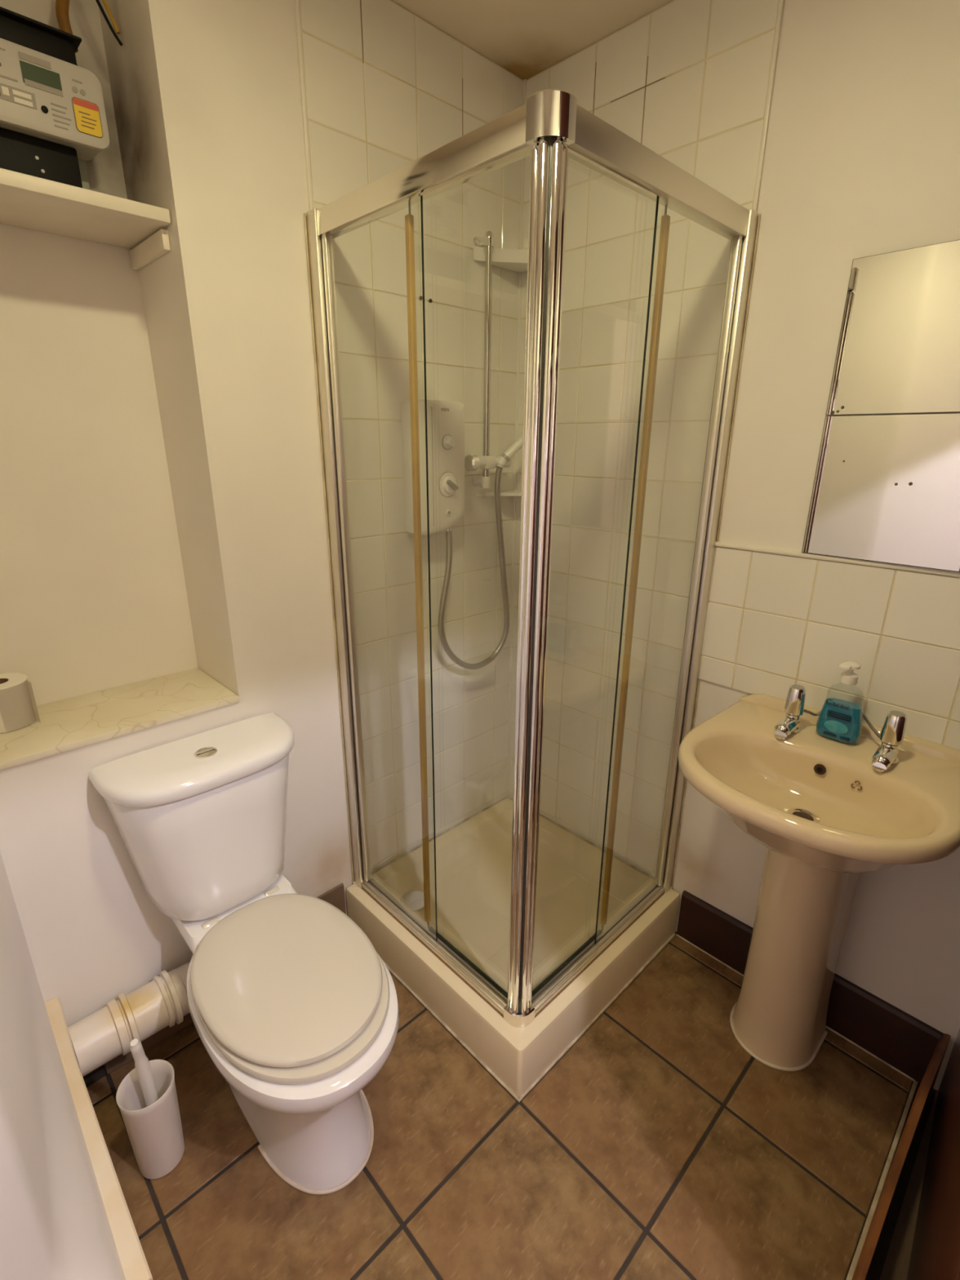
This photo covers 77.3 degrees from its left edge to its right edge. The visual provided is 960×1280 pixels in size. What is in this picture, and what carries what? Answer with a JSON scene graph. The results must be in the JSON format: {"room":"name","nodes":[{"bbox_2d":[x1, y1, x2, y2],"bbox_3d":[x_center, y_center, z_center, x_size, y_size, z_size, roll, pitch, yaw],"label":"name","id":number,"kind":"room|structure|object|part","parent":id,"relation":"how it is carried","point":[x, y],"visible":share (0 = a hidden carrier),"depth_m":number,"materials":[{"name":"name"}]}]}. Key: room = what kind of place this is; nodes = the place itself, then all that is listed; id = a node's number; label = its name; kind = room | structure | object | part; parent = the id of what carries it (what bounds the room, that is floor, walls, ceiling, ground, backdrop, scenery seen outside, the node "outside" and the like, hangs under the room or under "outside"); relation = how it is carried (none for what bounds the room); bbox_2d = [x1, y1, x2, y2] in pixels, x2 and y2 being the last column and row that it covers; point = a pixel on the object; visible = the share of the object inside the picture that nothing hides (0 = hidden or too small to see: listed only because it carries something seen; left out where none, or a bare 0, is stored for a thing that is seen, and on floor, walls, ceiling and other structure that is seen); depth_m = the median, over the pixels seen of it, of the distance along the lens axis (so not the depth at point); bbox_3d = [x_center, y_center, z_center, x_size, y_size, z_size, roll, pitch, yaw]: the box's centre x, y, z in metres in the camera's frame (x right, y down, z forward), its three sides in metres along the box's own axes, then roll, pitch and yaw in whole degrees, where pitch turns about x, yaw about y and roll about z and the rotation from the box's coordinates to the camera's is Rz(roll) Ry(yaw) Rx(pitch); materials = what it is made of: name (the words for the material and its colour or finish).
{"room":"bathroom","nodes":[
{"label":"bathroom","id":0,"kind":"room"},
{"bbox_2d":[0,851,125,1279],"bbox_3d":[-1.050,0.146,0.391,1.085,2.443,1.430,-17,25,-41],"label":"wall","id":1,"kind":"structure","parent":0,"point":[55,1224],"depth_m":0.89,"materials":[{"name":"paint"}]},
{"bbox_2d":[44,996,152,1279],"bbox_3d":[-0.751,1.029,1.157,0.071,0.289,0.666,-17,25,-41],"label":"baseboard","id":2,"kind":"structure","parent":1,"relation":"attached to","point":[133,1260],"depth_m":1.05,"materials":[{"name":"beige wood"}]},
{"bbox_2d":[0,0,523,1026],"bbox_3d":[-0.612,-0.222,1.673,1.870,2.543,0.428,-17,25,-41],"label":"wall","id":3,"kind":"structure","parent":0,"point":[162,510],"depth_m":1.42,"materials":[{"name":"paint"}]},
{"bbox_2d":[0,6,110,190],"bbox_3d":[-0.902,-0.987,1.119,0.348,0.294,0.124,-17,25,-41],"label":"meter","id":4,"kind":"object","parent":3,"relation":"attached to","point":[53,121],"visible":0.95,"depth_m":1.13,"materials":[{"name":"grey plastic"}]},
{"bbox_2d":[55,0,78,53],"bbox_3d":[-0.798,-1.268,1.150,0.027,0.233,0.049,5,19,15],"label":"cable","id":5,"kind":"object","parent":4,"relation":"attached to","point":[62,6],"visible":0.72,"depth_m":1.15,"materials":[{"name":"plastic"}]},
{"bbox_2d":[0,168,170,270],"bbox_3d":[-0.882,-0.794,1.114,0.511,0.068,0.246,-17,25,-41],"label":"shelf","id":6,"kind":"object","parent":3,"relation":"attached to","point":[26,201],"visible":1,"depth_m":1.16,"materials":[{"name":"white wood"}]},
{"bbox_2d":[0,667,239,770],"bbox_3d":[-0.879,0.171,1.422,0.512,0.016,0.276,-17,25,-41],"label":"ledge","id":7,"kind":"object","parent":3,"relation":"attached to","point":[68,724],"depth_m":1.40,"materials":[{"name":"cream veined marble"}]},
{"bbox_2d":[0,672,40,733],"bbox_3d":[-1.056,0.139,1.327,0.109,0.100,0.110,-17,25,-41],"label":"toilet roll","id":8,"kind":"object","parent":7,"relation":"on","point":[18,706],"visible":1,"depth_m":1.31,"materials":[{"name":"white paper"}]},
{"bbox_2d":[67,961,190,1076],"bbox_3d":[-0.767,0.884,1.451,0.361,0.130,0.155,-17,25,-41],"label":"pipe","id":9,"kind":"object","parent":3,"relation":"attached to","point":[107,1033],"visible":0.62,"depth_m":1.38,"materials":[{"name":"white plastic"}]},
{"bbox_2d":[82,883,346,1086],"bbox_3d":[-0.694,0.923,1.664,0.742,0.174,0.011,-17,25,-41],"label":"baseboard","id":10,"kind":"structure","parent":3,"relation":"attached to","point":[335,896],"depth_m":1.55,"materials":[{"name":"wood"}]},
{"bbox_2d":[293,0,313,210],"bbox_3d":[-0.378,-1.182,1.279,0.009,0.469,0.009,-17,25,-41],"label":"trim","id":11,"kind":"structure","parent":3,"relation":"attached to","point":[298,24],"depth_m":1.29,"materials":[{"name":"beige plastic"}]},
{"bbox_2d":[400,399,464,534],"bbox_3d":[-0.118,-0.479,1.699,0.176,0.371,0.106,-17,25,-41],"label":"shower","id":12,"kind":"object","parent":3,"relation":"attached to","point":[445,419],"visible":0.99,"depth_m":1.67,"materials":[{"name":"white plastic"}]},
{"bbox_3d":[-0.086,-0.439,1.695,0.066,0.066,0.014,-17,25,-41],"label":"temperature knob","id":13,"kind":"part","parent":12,"relation":"part of","materials":[{"name":"white plastic"}]},
{"bbox_3d":[-0.081,-0.546,1.656,0.036,0.036,0.024,-17,25,-41],"label":"power knob","id":14,"kind":"part","parent":12,"relation":"part of","materials":[{"name":"white plastic"}]},
{"bbox_2d":[437,466,509,669],"bbox_3d":[-0.013,-0.208,1.890,0.314,0.651,0.042,-15,24,-39],"label":"shower hose","id":15,"kind":"object","parent":12,"relation":"hanging from","point":[446,646],"visible":1,"depth_m":1.89,"materials":[{"name":"silver metal"}]},
{"bbox_2d":[464,231,511,488],"bbox_3d":[0.018,-0.795,1.756,0.170,0.680,0.075,-17,25,-41],"label":"riser rail","id":16,"kind":"object","parent":3,"relation":"attached to","point":[486,462],"visible":0.99,"depth_m":1.76,"materials":[{"name":"silver metal"}]},
{"bbox_3d":[-0.024,-0.526,1.783,0.030,0.047,0.047,-17,25,-41],"label":"slider knob","id":17,"kind":"part","parent":16,"relation":"part of","materials":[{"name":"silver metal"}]},
{"bbox_3d":[0.021,-0.793,1.748,0.023,0.652,0.019,-17,25,-41],"label":"rail","id":18,"kind":"part","parent":16,"relation":"part of","materials":[{"name":"silver metal"}]},
{"bbox_2d":[497,413,558,467],"bbox_3d":[0.146,-0.617,1.823,0.189,0.181,0.051,-7,20,-20],"label":"handset","id":19,"kind":"object","parent":16,"relation":"attached to","point":[517,446],"visible":0.44,"depth_m":1.82,"materials":[{"name":"white plastic"}]},
{"bbox_3d":[0.131,-0.606,1.830,0.162,0.155,0.028,-6,19,-18],"label":"handle","id":20,"kind":"part","parent":19,"relation":"part of","materials":[{"name":"white plastic"}]},
{"bbox_2d":[475,490,521,496],"bbox_3d":[0.103,-0.459,1.896,0.180,0.010,0.144,-17,25,-41],"label":"corner shelf","id":21,"kind":"object","parent":3,"relation":"attached to","point":[508,493],"visible":0.56,"depth_m":1.91,"materials":[{"name":"white plastic"}]},
{"bbox_2d":[473,245,528,272],"bbox_3d":[0.106,-1.080,1.681,0.195,0.033,0.156,-17,25,-41],"label":"corner shelf","id":22,"kind":"object","parent":3,"relation":"attached to","point":[514,260],"visible":0.52,"depth_m":1.69,"materials":[{"name":"white plastic"}]},
{"bbox_2d":[506,79,527,795],"bbox_3d":[0.118,-0.466,2.025,0.012,2.291,0.012,-17,25,-41],"label":"trim","id":23,"kind":"structure","parent":3,"relation":"attached to","point":[522,202],"depth_m":1.95,"materials":[{"name":"beige plastic"}]},
{"bbox_2d":[86,931,937,1279],"bbox_3d":[0.117,1.379,0.759,2.720,0.126,3.420,-17,25,-41],"label":"floor","id":24,"kind":"structure","parent":0,"point":[656,1146],"depth_m":1.30,"materials":[{"name":"tile"}]},
{"bbox_2d":[115,1038,184,1179],"bbox_3d":[-0.693,0.966,1.258,0.107,0.346,0.107,-17,25,-41],"label":"toilet brush","id":25,"kind":"object","parent":24,"relation":"on","point":[147,1100],"visible":1,"depth_m":1.25,"materials":[{"name":"beige plastic"}]},
{"bbox_3d":[-0.698,0.940,1.259,0.025,0.297,0.044,-3,19,-10],"label":"handle","id":26,"kind":"part","parent":25,"relation":"part of","materials":[{"name":"white plastic"}]},
{"bbox_2d":[88,712,399,1194],"bbox_3d":[-0.453,0.695,1.325,0.432,0.824,0.687,-17,25,-41],"label":"toilet","id":27,"kind":"object","parent":24,"relation":"on","point":[290,1000],"visible":1,"depth_m":1.28,"materials":[{"name":"white ceramic"}]},
{"bbox_3d":[-0.619,0.272,1.369,0.432,0.042,0.203,-17,25,-41],"label":"cistern lid","id":28,"kind":"part","parent":27,"relation":"part of","materials":[{"name":"white ceramic"}]},
{"bbox_3d":[-0.409,0.697,1.276,0.348,0.026,0.467,-17,25,-41],"label":"seat lid","id":29,"kind":"part","parent":27,"relation":"part of","materials":[{"name":"beige plastic"}]},
{"bbox_3d":[-0.399,0.721,1.274,0.354,0.018,0.484,-17,25,-41],"label":"seat","id":30,"kind":"part","parent":27,"relation":"part of","materials":[{"name":"beige plastic"}]},
{"bbox_2d":[346,795,679,1102],"bbox_3d":[0.102,0.858,1.904,0.754,0.160,0.754,-17,25,-41],"label":"shower tray","id":31,"kind":"object","parent":24,"relation":"on","point":[473,855],"visible":0.7,"depth_m":1.80,"materials":[{"name":"plastic"}]},
{"bbox_2d":[303,88,760,1027],"bbox_3d":[0.108,-0.088,1.620,0.720,1.825,0.720,-17,25,-41],"label":"shower enclosure","id":32,"kind":"object","parent":31,"relation":"on","point":[551,128],"visible":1,"depth_m":1.30,"materials":[{"name":"silver metal"}]},
{"bbox_3d":[-0.229,-0.036,1.492,0.005,1.743,0.332,-17,25,-41],"label":"fixed pane","id":33,"kind":"part","parent":32,"relation":"part of","materials":[{"name":"clear glass"}]},
{"bbox_3d":[-0.021,0.025,1.308,0.005,1.737,0.344,-17,25,-41],"label":"sliding door","id":34,"kind":"part","parent":32,"relation":"part of","materials":[{"name":"clear glass"}]},
{"bbox_3d":[-0.128,-0.854,1.125,0.038,0.050,0.630,-17,25,-41],"label":"header rail","id":35,"kind":"part","parent":32,"relation":"part of","materials":[{"name":"silver metal"}]},
{"bbox_3d":[-0.134,0.834,1.679,0.040,0.034,0.642,-17,25,-41],"label":"rail","id":36,"kind":"part","parent":32,"relation":"part of","materials":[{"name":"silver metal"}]},
{"bbox_3d":[0.091,0.069,1.183,0.034,1.729,0.035,-17,25,-41],"label":"door post","id":37,"kind":"part","parent":32,"relation":"part of","materials":[{"name":"silver metal"}]},
{"bbox_3d":[0.111,0.069,1.183,0.035,1.729,0.034,-17,25,-41],"label":"door post","id":38,"kind":"part","parent":32,"relation":"part of","materials":[{"name":"silver metal"}]},
{"bbox_3d":[0.331,0.839,1.673,0.642,0.034,0.040,-17,25,-41],"label":"rail","id":39,"kind":"part","parent":32,"relation":"part of","materials":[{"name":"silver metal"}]},
{"bbox_3d":[0.441,-0.029,1.484,0.332,1.743,0.005,-17,25,-41],"label":"fixed pane","id":40,"kind":"part","parent":32,"relation":"part of","materials":[{"name":"clear glass"}]},
{"bbox_3d":[0.227,0.028,1.305,0.344,1.737,0.005,-17,25,-41],"label":"sliding door","id":41,"kind":"part","parent":32,"relation":"part of","materials":[{"name":"clear glass"}]},
{"bbox_3d":[0.348,-0.849,1.118,0.630,0.050,0.038,-17,25,-41],"label":"header rail","id":42,"kind":"part","parent":32,"relation":"part of","materials":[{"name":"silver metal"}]},
{"bbox_2d":[678,693,959,1071],"bbox_3d":[0.698,0.655,1.386,0.494,0.877,0.530,-17,25,-41],"label":"basin","id":43,"kind":"object","parent":24,"relation":"on","point":[824,818],"visible":0.96,"depth_m":1.35,"materials":[{"name":"beige ceramic"}]},
{"bbox_2d":[773,684,805,739],"bbox_3d":[0.711,0.165,1.378,0.093,0.112,0.042,-17,25,-41],"label":"tap","id":44,"kind":"object","parent":43,"relation":"on","point":[794,704],"visible":1,"depth_m":1.37,"materials":[{"name":"silver metal"}]},
{"bbox_3d":[0.699,0.355,1.286,0.494,0.197,0.530,-17,25,-41],"label":"bowl","id":45,"kind":"part","parent":43,"relation":"part of","materials":[{"name":"beige ceramic"}]},
{"bbox_2d":[815,661,863,745],"bbox_3d":[0.812,0.137,1.340,0.052,0.183,0.091,-17,25,-41],"label":"soap bottle","id":46,"kind":"object","parent":43,"relation":"on","point":[840,720],"visible":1,"depth_m":1.33,"materials":[{"name":"blue plastic"}]},
{"bbox_2d":[803,709,879,737],"bbox_3d":[0.829,0.177,1.359,0.052,0.041,0.166,-17,25,-41],"label":"chain","id":47,"kind":"object","parent":43,"relation":"on","point":[864,716],"visible":0.59,"depth_m":1.34,"materials":[{"name":"silver metal"}]},
{"bbox_2d":[871,710,907,772],"bbox_3d":[0.847,0.210,1.244,0.093,0.112,0.042,-17,25,-41],"label":"tap","id":48,"kind":"object","parent":43,"relation":"on","point":[893,731],"visible":1,"depth_m":1.24,"materials":[{"name":"silver metal"}]},
{"bbox_2d":[391,0,673,79],"bbox_3d":[0.133,-1.042,-0.041,2.720,0.100,3.420,-17,25,-41],"label":"ceiling","id":49,"kind":"structure","parent":0,"point":[526,38],"depth_m":1.44,"materials":[{"name":"paint"}]},
{"bbox_2d":[95,0,122,45],"bbox_3d":[-0.736,-1.269,1.135,0.073,0.219,0.016,-3,19,-11],"label":"loose wire","id":50,"kind":"object","parent":49,"relation":"hanging from","point":[115,35],"visible":1,"depth_m":1.16,"materials":[{"name":"black plastic"}]},
{"bbox_2d":[102,0,119,34],"bbox_3d":[-0.734,-1.278,1.135,0.063,0.202,0.016,0,18,-2],"label":"loose wire","id":51,"kind":"object","parent":49,"relation":"hanging from","point":[104,2],"visible":1,"depth_m":1.16,"materials":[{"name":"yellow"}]},
{"bbox_2d":[508,0,959,1089],"bbox_3d":[1.201,-0.017,1.089,0.127,2.543,3.000,-17,25,-41],"label":"wall","id":52,"kind":"structure","parent":0,"point":[862,155],"depth_m":1.45,"materials":[{"name":"paint"}]},
{"bbox_2d":[752,0,784,212],"bbox_3d":[0.613,-1.170,1.263,0.009,0.469,0.009,-17,25,-41],"label":"trim","id":53,"kind":"structure","parent":52,"relation":"attached to","point":[781,2],"depth_m":1.27,"materials":[{"name":"beige plastic"}]},
{"bbox_2d":[676,889,943,1084],"bbox_3d":[0.866,0.938,1.665,0.015,0.166,0.672,-17,25,-41],"label":"baseboard","id":54,"kind":"structure","parent":52,"relation":"attached to","point":[907,1043],"depth_m":1.55,"materials":[{"name":"brown wood"}]},
{"bbox_2d":[715,541,959,577],"bbox_3d":[0.852,-0.171,1.325,0.011,0.011,0.698,-17,25,-41],"label":"trim","id":55,"kind":"structure","parent":52,"relation":"attached to","point":[783,552],"depth_m":1.36,"materials":[{"name":"beige plastic"}]},
{"bbox_2d":[801,413,959,572],"bbox_3d":[0.862,-0.314,1.261,0.013,0.300,0.300,-16,24,-41],"label":"mirror","id":56,"kind":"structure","parent":52,"relation":"attached to","point":[886,489],"depth_m":1.26,"materials":[{"name":"silver metal"}]},
{"bbox_2d":[825,239,959,415],"bbox_3d":[0.864,-0.599,1.167,0.013,0.298,0.300,-16,24,-41],"label":"mirror","id":57,"kind":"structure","parent":52,"relation":"attached to","point":[898,351],"depth_m":1.19,"materials":[{"name":"silver metal"}]},
{"bbox_3d":[0.214,0.222,0.189,2.600,2.443,0.100,-17,25,-41],"label":"wall","id":58,"kind":"structure","parent":0,"visible":0},
{"bbox_2d":[852,1033,951,1279],"bbox_3d":[0.807,1.093,1.186,0.800,0.170,0.022,-16,24,-41],"label":"baseboard","id":59,"kind":"structure","parent":58,"relation":"attached to","point":[926,1087],"depth_m":1.18,"materials":[{"name":"brown wood"}]},
{"bbox_2d":[906,1028,959,1279],"bbox_3d":[0.848,0.244,0.877,0.115,1.953,0.760,16,24,39],"label":"door","id":60,"kind":"structure","parent":58,"relation":"in","point":[935,1247],"depth_m":1.05,"materials":[{"name":"brown wood"}]}
]}

